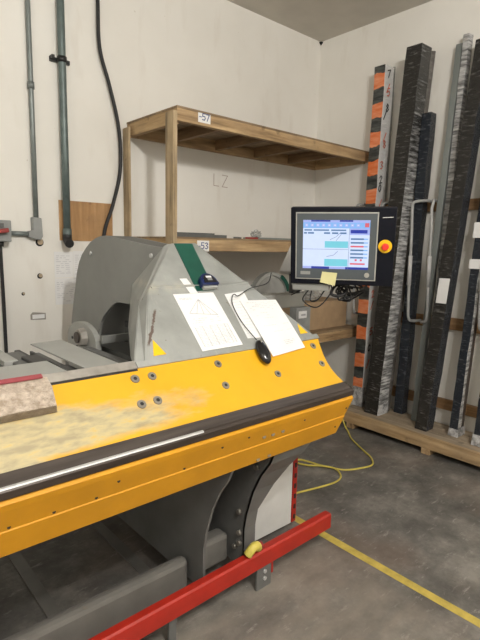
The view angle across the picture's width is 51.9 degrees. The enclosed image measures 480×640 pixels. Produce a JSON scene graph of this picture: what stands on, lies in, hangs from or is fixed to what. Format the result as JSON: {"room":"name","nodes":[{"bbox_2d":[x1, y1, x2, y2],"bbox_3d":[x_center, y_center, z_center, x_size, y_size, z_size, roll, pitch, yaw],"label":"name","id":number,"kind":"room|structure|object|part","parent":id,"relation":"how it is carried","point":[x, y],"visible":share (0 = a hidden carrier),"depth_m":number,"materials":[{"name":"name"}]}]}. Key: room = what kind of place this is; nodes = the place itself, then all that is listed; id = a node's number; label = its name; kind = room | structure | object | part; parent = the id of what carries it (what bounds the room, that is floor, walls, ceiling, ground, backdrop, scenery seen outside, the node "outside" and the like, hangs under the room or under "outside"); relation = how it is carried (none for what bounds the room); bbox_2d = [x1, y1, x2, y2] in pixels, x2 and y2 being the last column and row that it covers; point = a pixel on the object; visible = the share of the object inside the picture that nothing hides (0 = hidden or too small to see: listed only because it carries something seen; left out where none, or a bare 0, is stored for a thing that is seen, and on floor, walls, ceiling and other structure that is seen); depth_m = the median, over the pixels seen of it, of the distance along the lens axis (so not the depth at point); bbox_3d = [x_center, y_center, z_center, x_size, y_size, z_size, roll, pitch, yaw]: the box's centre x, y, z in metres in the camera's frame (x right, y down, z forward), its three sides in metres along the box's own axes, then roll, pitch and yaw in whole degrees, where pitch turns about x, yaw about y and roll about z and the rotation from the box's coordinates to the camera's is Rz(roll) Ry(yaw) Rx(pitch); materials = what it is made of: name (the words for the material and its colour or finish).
{"room":"metal fabrication workshop","nodes":[
{"label":"metal fabrication workshop","id":0,"kind":"room"},
{"bbox_2d":[0,0,322,364],"bbox_3d":[-1.915,-0.658,2.737,7.220,3.507,0.132,-6,11,-41],"label":"wall","id":1,"kind":"structure","parent":0,"point":[225,58],"depth_m":3.59,"materials":[{"name":"white paint"}]},
{"bbox_2d":[0,220,11,352],"bbox_3d":[-1.503,0.172,3.100,0.177,1.575,0.144,-6,11,-41],"label":"switch","id":2,"kind":"object","parent":1,"relation":"attached to","point":[5,225],"visible":0.7,"depth_m":3.06,"materials":[{"name":"grey paint"}]},
{"bbox_2d":[0,220,11,241],"bbox_3d":[-1.488,-0.543,2.993,0.177,0.130,0.144,-6,11,-41],"label":"switch","id":3,"kind":"object","parent":1,"relation":"attached to","point":[5,225],"depth_m":3.01,"materials":[{"name":"red paint"}]},
{"bbox_2d":[11,0,42,239],"bbox_3d":[-1.354,-1.478,3.018,0.208,1.946,0.049,-6,11,-41],"label":"conduit","id":4,"kind":"object","parent":1,"relation":"attached to","point":[36,232],"visible":0.98,"depth_m":3.10,"materials":[{"name":"grey metal"}]},
{"bbox_2d":[30,312,45,319],"bbox_3d":[-1.350,-0.027,3.300,0.100,0.055,0.002,-6,11,-41],"label":"sticker","id":5,"kind":"object","parent":1,"relation":"attached to","point":[35,315],"visible":1,"depth_m":3.30,"materials":[{"name":"white paper"}]},
{"bbox_2d":[49,0,73,247],"bbox_3d":[-1.137,-1.472,3.172,0.128,1.995,0.108,-6,11,-41],"label":"standpipe","id":6,"kind":"object","parent":1,"relation":"attached to","point":[61,59],"visible":1,"depth_m":3.19,"materials":[{"name":"grey metal"}]},
{"bbox_2d":[54,252,72,277],"bbox_3d":[-1.204,-0.378,3.370,0.130,0.175,0.002,-6,11,-41],"label":"notice","id":7,"kind":"object","parent":1,"relation":"attached to","point":[63,261],"visible":1,"depth_m":3.37,"materials":[{"name":"white paper"}]},
{"bbox_2d":[55,278,75,304],"bbox_3d":[-1.200,-0.199,3.404,0.151,0.180,0.002,-6,11,-41],"label":"notice","id":8,"kind":"object","parent":1,"relation":"attached to","point":[64,287],"visible":0.91,"depth_m":3.40,"materials":[{"name":"white paper"}]},
{"bbox_2d":[73,251,83,278],"bbox_3d":[-1.106,-0.387,3.456,0.128,0.190,0.002,-6,11,-41],"label":"notice","id":9,"kind":"object","parent":1,"relation":"attached to","point":[77,255],"visible":0.38,"depth_m":3.43,"materials":[{"name":"white paper"}]},
{"bbox_2d":[58,200,112,240],"bbox_3d":[-1.068,-0.685,3.437,0.388,0.268,0.006,-6,11,-41],"label":"plywood patch","id":10,"kind":"object","parent":1,"relation":"attached to","point":[88,219],"visible":0.86,"depth_m":3.43,"materials":[{"name":"brown wood"}]},
{"bbox_2d":[0,421,479,639],"bbox_3d":[0.459,1.583,0.299,7.220,0.100,7.440,-6,11,-41],"label":"floor","id":11,"kind":"structure","parent":0,"point":[412,512],"depth_m":2.43,"materials":[{"name":"concrete"}]},
{"bbox_2d":[0,236,353,639],"bbox_3d":[-1.121,0.441,1.985,3.045,1.590,1.810,-6,11,-41],"label":"machine","id":12,"kind":"object","parent":11,"relation":"on","point":[197,451],"visible":0.99,"depth_m":1.91,"materials":[{"name":"yellow paint"}]},
{"bbox_3d":[-0.952,0.146,1.957,0.050,0.020,0.280,-6,11,-41],"label":"gauge rail","id":13,"kind":"part","parent":12,"relation":"part of","materials":[{"name":"grey metal"}]},
{"bbox_2d":[0,374,56,423],"bbox_3d":[-1.084,0.274,0.991,1.426,0.111,0.093,-6,11,-41],"label":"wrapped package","id":14,"kind":"object","parent":12,"relation":"on","point":[29,396],"visible":1,"depth_m":1.39},
{"bbox_3d":[-1.264,0.240,1.125,1.735,0.006,0.275,-6,11,-41],"label":"table plate","id":15,"kind":"part","parent":12,"relation":"part of","materials":[{"name":"grey metal"}]},
{"bbox_3d":[-1.062,1.182,2.386,0.055,0.007,1.160,-6,11,-41],"label":"floor rail","id":16,"kind":"part","parent":12,"relation":"part of","materials":[{"name":"grey metal"}]},
{"bbox_3d":[-0.682,0.190,1.854,0.010,0.045,0.600,-6,11,-41],"label":"slide rail","id":17,"kind":"part","parent":12,"relation":"part of","materials":[{"name":"grey metal"}]},
{"bbox_3d":[-0.687,0.232,1.992,0.040,0.060,0.800,-6,11,-41],"label":"support arm","id":18,"kind":"part","parent":12,"relation":"part of","materials":[{"name":"grey paint"}]},
{"bbox_3d":[-0.633,0.136,1.905,0.137,0.006,0.635,-6,11,-41],"label":"table plate","id":19,"kind":"part","parent":12,"relation":"part of","materials":[{"name":"grey metal"}]},
{"bbox_3d":[-0.499,0.211,2.156,0.040,0.060,0.800,-6,11,-41],"label":"support arm","id":20,"kind":"part","parent":12,"relation":"part of","materials":[{"name":"grey paint"}]},
{"bbox_3d":[-0.713,-0.103,2.724,0.015,0.717,1.117,-6,11,-41],"label":"plate","id":21,"kind":"part","parent":12,"relation":"part of","materials":[{"name":"grey paint"}]},
{"bbox_3d":[-0.736,1.146,2.671,0.055,0.007,1.160,-6,11,-41],"label":"floor rail","id":22,"kind":"part","parent":12,"relation":"part of","materials":[{"name":"grey metal"}]},
{"bbox_3d":[-0.601,-0.115,2.822,0.015,0.717,1.117,-6,11,-41],"label":"plate","id":23,"kind":"part","parent":12,"relation":"part of","materials":[{"name":"grey paint"}]},
{"bbox_3d":[-0.543,0.649,2.468,0.012,0.840,1.590,-6,11,-41],"label":"cheek plate","id":24,"kind":"part","parent":12,"relation":"part of","materials":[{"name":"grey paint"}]},
{"bbox_2d":[180,278,197,292],"bbox_3d":[-0.221,-0.147,2.120,0.071,0.059,0.039,7,10,35],"label":"label","id":25,"kind":"object","parent":12,"relation":"attached to","point":[184,281],"visible":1,"depth_m":2.12,"materials":[{"name":"white paper"}]},
{"bbox_2d":[173,292,242,350],"bbox_3d":[-0.132,-0.001,2.040,0.213,0.204,0.211,-6,11,-41],"label":"instruction sheet","id":26,"kind":"object","parent":12,"relation":"on","point":[212,329],"visible":1,"depth_m":2.04,"materials":[{"name":"white paper"}]},
{"bbox_2d":[198,273,218,289],"bbox_3d":[-0.145,-0.170,2.175,0.092,0.071,0.064,-6,11,-41],"label":"tape measure","id":27,"kind":"object","parent":12,"relation":"on","point":[206,281],"visible":1,"depth_m":2.15,"materials":[{"name":"blue plastic"}]},
{"bbox_2d":[128,243,311,361],"bbox_3d":[-0.261,-0.133,2.294,0.962,0.446,0.812,-6,11,-41],"label":"hood","id":28,"kind":"object","parent":12,"relation":"attached to","point":[158,329],"depth_m":2.10,"materials":[{"name":"grey paint"}]},
{"bbox_3d":[-0.370,0.630,2.619,0.012,0.840,1.590,-6,11,-41],"label":"cheek plate","id":29,"kind":"part","parent":12,"relation":"part of","materials":[{"name":"grey paint"}]},
{"bbox_2d":[224,291,260,337],"bbox_3d":[0.024,-0.025,2.186,0.119,0.184,0.197,-5,11,-36],"label":"sheet","id":30,"kind":"object","parent":12,"relation":"on","point":[242,313],"visible":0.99,"depth_m":2.17,"materials":[{"name":"white paper"}]},
{"bbox_2d":[231,272,271,363],"bbox_3d":[0.053,-0.029,2.236,0.181,0.351,0.491,2,9,2],"label":"computer mouse","id":31,"kind":"object","parent":12,"relation":"on","point":[262,349],"visible":1,"depth_m":2.04,"materials":[{"name":"black plastic"}]},
{"bbox_2d":[240,300,304,356],"bbox_3d":[0.152,0.024,2.223,0.228,0.216,0.228,-6,11,-41],"label":"sheet","id":32,"kind":"object","parent":12,"relation":"on","point":[279,335],"visible":1,"depth_m":2.22,"materials":[{"name":"white paper"}]},
{"bbox_2d":[262,206,396,307],"bbox_3d":[0.374,-0.248,2.592,0.600,0.674,0.791,-6,11,-41],"label":"control panel","id":33,"kind":"object","parent":12,"relation":"on","point":[355,243],"visible":0.97,"depth_m":2.46,"materials":[{"name":"painted steel"},{"name":"plastic"},{"name":"glass"}]},
{"bbox_3d":[0.142,-0.107,2.876,0.600,0.082,0.100,-6,11,-41],"label":"swing arm","id":34,"kind":"part","parent":33,"relation":"part of","materials":[{"name":"grey metal"}]},
{"bbox_2d":[279,245,290,274],"bbox_3d":[0.331,-0.427,2.990,0.176,0.338,0.175,-6,11,-41],"label":"paper cone","id":35,"kind":"object","parent":33,"relation":"on","point":[285,268],"visible":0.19,"depth_m":2.97,"materials":[{"name":"white paper"}]},
{"bbox_3d":[0.337,-0.244,2.545,0.050,0.017,0.003,3,9,14],"label":"maker plate","id":36,"kind":"part","parent":33,"relation":"part of","materials":[{"name":"grey metal"}]},
{"bbox_2d":[320,272,336,285],"bbox_3d":[0.452,-0.211,2.522,0.086,0.071,0.010,3,9,14],"label":"sticky note","id":37,"kind":"object","parent":33,"relation":"attached to","point":[329,278],"visible":1,"depth_m":2.52,"materials":[{"name":"yellow paper"}]},
{"bbox_3d":[0.709,-0.359,2.407,0.065,0.065,0.015,3,9,15],"label":"stop button plate","id":38,"kind":"part","parent":33,"relation":"part of","materials":[{"name":"yellow plastic"}]},
{"bbox_2d":[123,105,368,342],"bbox_3d":[0.138,-0.272,4.150,2.110,2.409,0.642,-6,11,-41],"label":"wooden shelving","id":39,"kind":"object","parent":11,"relation":"on","point":[177,125],"visible":0.53,"depth_m":3.60,"materials":[{"name":"brown wood"}]},
{"bbox_3d":[-0.829,-0.196,3.670,0.016,2.360,0.085,-6,11,-41],"label":"post","id":40,"kind":"part","parent":39,"relation":"part of","materials":[{"name":"brown wood"}]},
{"bbox_3d":[-0.456,-0.135,3.271,0.032,2.375,0.089,-6,11,-41],"label":"post","id":41,"kind":"part","parent":39,"relation":"part of","materials":[{"name":"brown wood"}]},
{"bbox_2d":[177,232,214,234],"bbox_3d":[-0.351,-0.611,3.546,0.381,0.035,0.040,-5,11,-37],"label":"metal extrusion","id":42,"kind":"object","parent":39,"relation":"on","point":[177,232],"visible":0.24,"depth_m":3.54,"materials":[{"name":"grey paint"}]},
{"bbox_2d":[177,234,226,237],"bbox_3d":[-0.285,-0.593,3.480,0.432,0.022,0.050,-5,11,-36],"label":"metal extrusion","id":43,"kind":"object","parent":39,"relation":"on","point":[178,235],"visible":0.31,"depth_m":3.46,"materials":[{"name":"grey paint"}]},
{"bbox_2d":[243,237,290,239],"bbox_3d":[0.495,-0.682,4.207,1.130,0.016,0.150,-6,11,-41],"label":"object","id":44,"kind":"object","parent":39,"relation":"on","point":[243,237],"visible":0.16,"depth_m":3.91,"materials":[{"name":"grey metal"}]},
{"bbox_2d":[250,230,261,236],"bbox_3d":[0.129,-0.682,3.886,0.116,0.061,0.065,-6,11,-41],"label":"plastic film","id":45,"kind":"object","parent":44,"relation":"on","point":[255,233],"visible":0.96,"depth_m":3.86,"materials":[{"name":"grey plastic"}]},
{"bbox_2d":[251,272,288,293],"bbox_3d":[0.132,-0.148,4.143,0.550,0.519,0.400,-6,11,-41],"label":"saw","id":46,"kind":"object","parent":39,"relation":"on","point":[278,283],"visible":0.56,"depth_m":4.05,"materials":[{"name":"grey metal"}]},
{"bbox_2d":[290,306,310,331],"bbox_3d":[0.507,0.003,4.167,0.180,0.229,0.077,-6,11,-41],"label":"carton","id":47,"kind":"object","parent":39,"relation":"on","point":[301,314],"visible":0.53,"depth_m":4.12,"materials":[{"name":"grey cardboard"}]},
{"bbox_2d":[281,296,346,330],"bbox_3d":[0.664,-0.070,4.603,0.600,0.250,0.360,-6,11,-41],"label":"cardboard box","id":48,"kind":"object","parent":39,"relation":"on","point":[332,313],"visible":0.39,"depth_m":4.48,"materials":[{"name":"brown cardboard"}]},
{"bbox_2d":[300,290,320,300],"bbox_3d":[0.631,-0.231,4.464,0.177,0.104,0.224,5,9,21],"label":"plastic wrap","id":49,"kind":"object","parent":48,"relation":"on","point":[315,294],"visible":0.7,"depth_m":4.41,"materials":[{"name":"grey plastic"}]},
{"bbox_2d":[296,420,373,493],"bbox_3d":[0.534,0.843,3.549,0.674,0.402,1.655,9,11,41],"label":"extension cord","id":50,"kind":"object","parent":11,"relation":"on","point":[361,448],"visible":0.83,"depth_m":3.49,"materials":[{"name":"yellow rubber"}]},
{"bbox_2d":[295,516,479,627],"bbox_3d":[1.608,1.390,1.398,0.054,0.001,5.600,-6,11,-41],"label":"tape","id":51,"kind":"object","parent":11,"relation":"on","point":[351,550],"visible":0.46,"depth_m":2.35,"materials":[{"name":"yellow plastic"}]},
{"bbox_2d":[343,405,479,466],"bbox_3d":[2.272,1.076,3.124,0.428,0.139,3.760,-6,11,-41],"label":"platform","id":52,"kind":"object","parent":11,"relation":"on","point":[393,424],"visible":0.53,"depth_m":3.88,"materials":[{"name":"brown wood"}]},
{"bbox_2d":[351,64,395,406],"bbox_3d":[1.172,-0.690,4.347,0.269,2.940,0.149,-6,11,-41],"label":"striped box","id":53,"kind":"object","parent":52,"relation":"on","point":[384,75],"visible":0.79,"depth_m":4.25,"materials":[{"name":"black cardboard"}]},
{"bbox_2d":[364,43,435,415],"bbox_3d":[1.320,-0.671,4.111,0.352,2.980,0.237,-6,11,-41],"label":"wrapped metal bar","id":54,"kind":"object","parent":52,"relation":"on","point":[420,58],"visible":0.86,"depth_m":4.01,"materials":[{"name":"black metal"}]},
{"bbox_2d":[394,112,435,413],"bbox_3d":[1.452,-0.416,4.114,0.100,2.480,0.139,-6,11,-41],"label":"wrapped metal bar","id":55,"kind":"object","parent":52,"relation":"on","point":[428,123],"visible":0.91,"depth_m":4.06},
{"bbox_2d":[411,43,462,420],"bbox_3d":[1.567,-0.629,3.929,0.223,2.960,0.062,-3,9,-25],"label":"bar","id":56,"kind":"object","parent":52,"relation":"on","point":[458,52],"visible":0.85,"depth_m":3.90,"materials":[{"name":"grey metal"}]},
{"bbox_2d":[415,39,479,431],"bbox_3d":[1.623,-0.582,3.752,0.403,2.923,0.140,-1,9,-17],"label":"wrapped metal bar","id":57,"kind":"object","parent":52,"relation":"on","point":[469,141],"visible":1,"depth_m":3.72,"materials":[{"name":"black metal"}]},
{"bbox_2d":[435,33,472,294],"bbox_3d":[1.633,-0.649,3.908,0.150,3.010,0.097,-6,11,-41],"label":"bar","id":58,"kind":"object","parent":52,"relation":"on","point":[467,38],"visible":0.41,"depth_m":3.76,"materials":[{"name":"silver metal"}]},
{"bbox_2d":[447,201,479,437],"bbox_3d":[1.777,-0.506,3.648,0.289,2.811,0.120,-6,11,-41],"label":"wrapped metal bar","id":59,"kind":"object","parent":52,"relation":"on","point":[456,429],"visible":1,"depth_m":3.70,"materials":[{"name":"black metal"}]},
{"bbox_2d":[471,394,479,446],"bbox_3d":[1.893,-0.467,3.464,0.346,2.792,0.123,-3,10,-27],"label":"wrapped metal bar","id":60,"kind":"object","parent":52,"relation":"on","point":[475,440],"visible":1,"depth_m":3.59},
{"bbox_2d":[228,0,431,41],"bbox_3d":[0.535,-1.983,-0.237,7.220,0.100,7.440,-6,11,-41],"label":"ceiling","id":61,"kind":"structure","parent":0,"point":[320,20],"depth_m":4.14,"materials":[{"name":"paint"}]},
{"bbox_2d":[96,0,121,235],"bbox_3d":[-0.919,-0.780,3.518,0.187,3.457,0.025,-6,11,-41],"label":"cable","id":62,"kind":"object","parent":61,"relation":"hanging from","point":[97,1],"visible":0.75,"depth_m":3.45,"materials":[{"name":"black rubber"}]},
{"bbox_2d":[314,0,479,432],"bbox_3d":[3.203,-0.488,2.326,0.100,3.507,7.340,-6,11,-41],"label":"wall","id":63,"kind":"structure","parent":0,"point":[349,60],"depth_m":4.23,"materials":[{"name":"white paint"}]},
{"bbox_2d":[386,198,479,211],"bbox_3d":[2.448,-0.764,3.051,0.038,0.085,3.880,-6,11,-41],"label":"wall rail","id":64,"kind":"object","parent":63,"relation":"attached to","point":[474,203],"visible":0.02,"depth_m":3.78,"materials":[{"name":"brown wood"}]},
{"bbox_2d":[352,203,365,313],"bbox_3d":[1.087,-0.546,4.460,0.197,0.999,0.056,-6,11,-41],"label":"divider","id":65,"kind":"object","parent":64,"relation":"attached to","point":[359,204],"visible":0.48,"depth_m":4.44,"materials":[{"name":"grey metal"}]},
{"bbox_2d":[407,199,431,321],"bbox_3d":[1.467,-0.474,4.035,0.211,0.998,0.084,-2,9,-22],"label":"divider","id":66,"kind":"object","parent":64,"relation":"attached to","point":[410,256],"visible":0.95,"depth_m":3.99,"materials":[{"name":"grey metal"}]},
{"bbox_2d":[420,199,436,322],"bbox_3d":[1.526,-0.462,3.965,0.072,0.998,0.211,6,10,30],"label":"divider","id":67,"kind":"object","parent":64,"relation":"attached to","point":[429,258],"visible":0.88,"depth_m":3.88,"materials":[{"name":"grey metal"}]},
{"bbox_2d":[478,275,479,330],"bbox_3d":[1.840,-0.403,3.617,0.204,0.998,0.064,-2,9,-23],"label":"divider","id":68,"kind":"object","parent":64,"relation":"attached to","point":[479,275],"visible":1,"depth_m":3.61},
{"bbox_2d":[392,385,476,417],"bbox_3d":[2.414,0.833,3.292,0.038,0.085,3.880,-6,11,-41],"label":"wall rail","id":69,"kind":"object","parent":63,"relation":"attached to","point":[442,403],"visible":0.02,"depth_m":4.07,"materials":[{"name":"brown wood"}]},
{"bbox_2d":[401,311,479,333],"bbox_3d":[2.429,0.166,3.191,0.038,0.095,3.880,-6,11,-41],"label":"wall rail","id":70,"kind":"object","parent":63,"relation":"attached to","point":[456,324],"visible":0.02,"depth_m":3.96,"materials":[{"name":"brown wood"}]}
]}

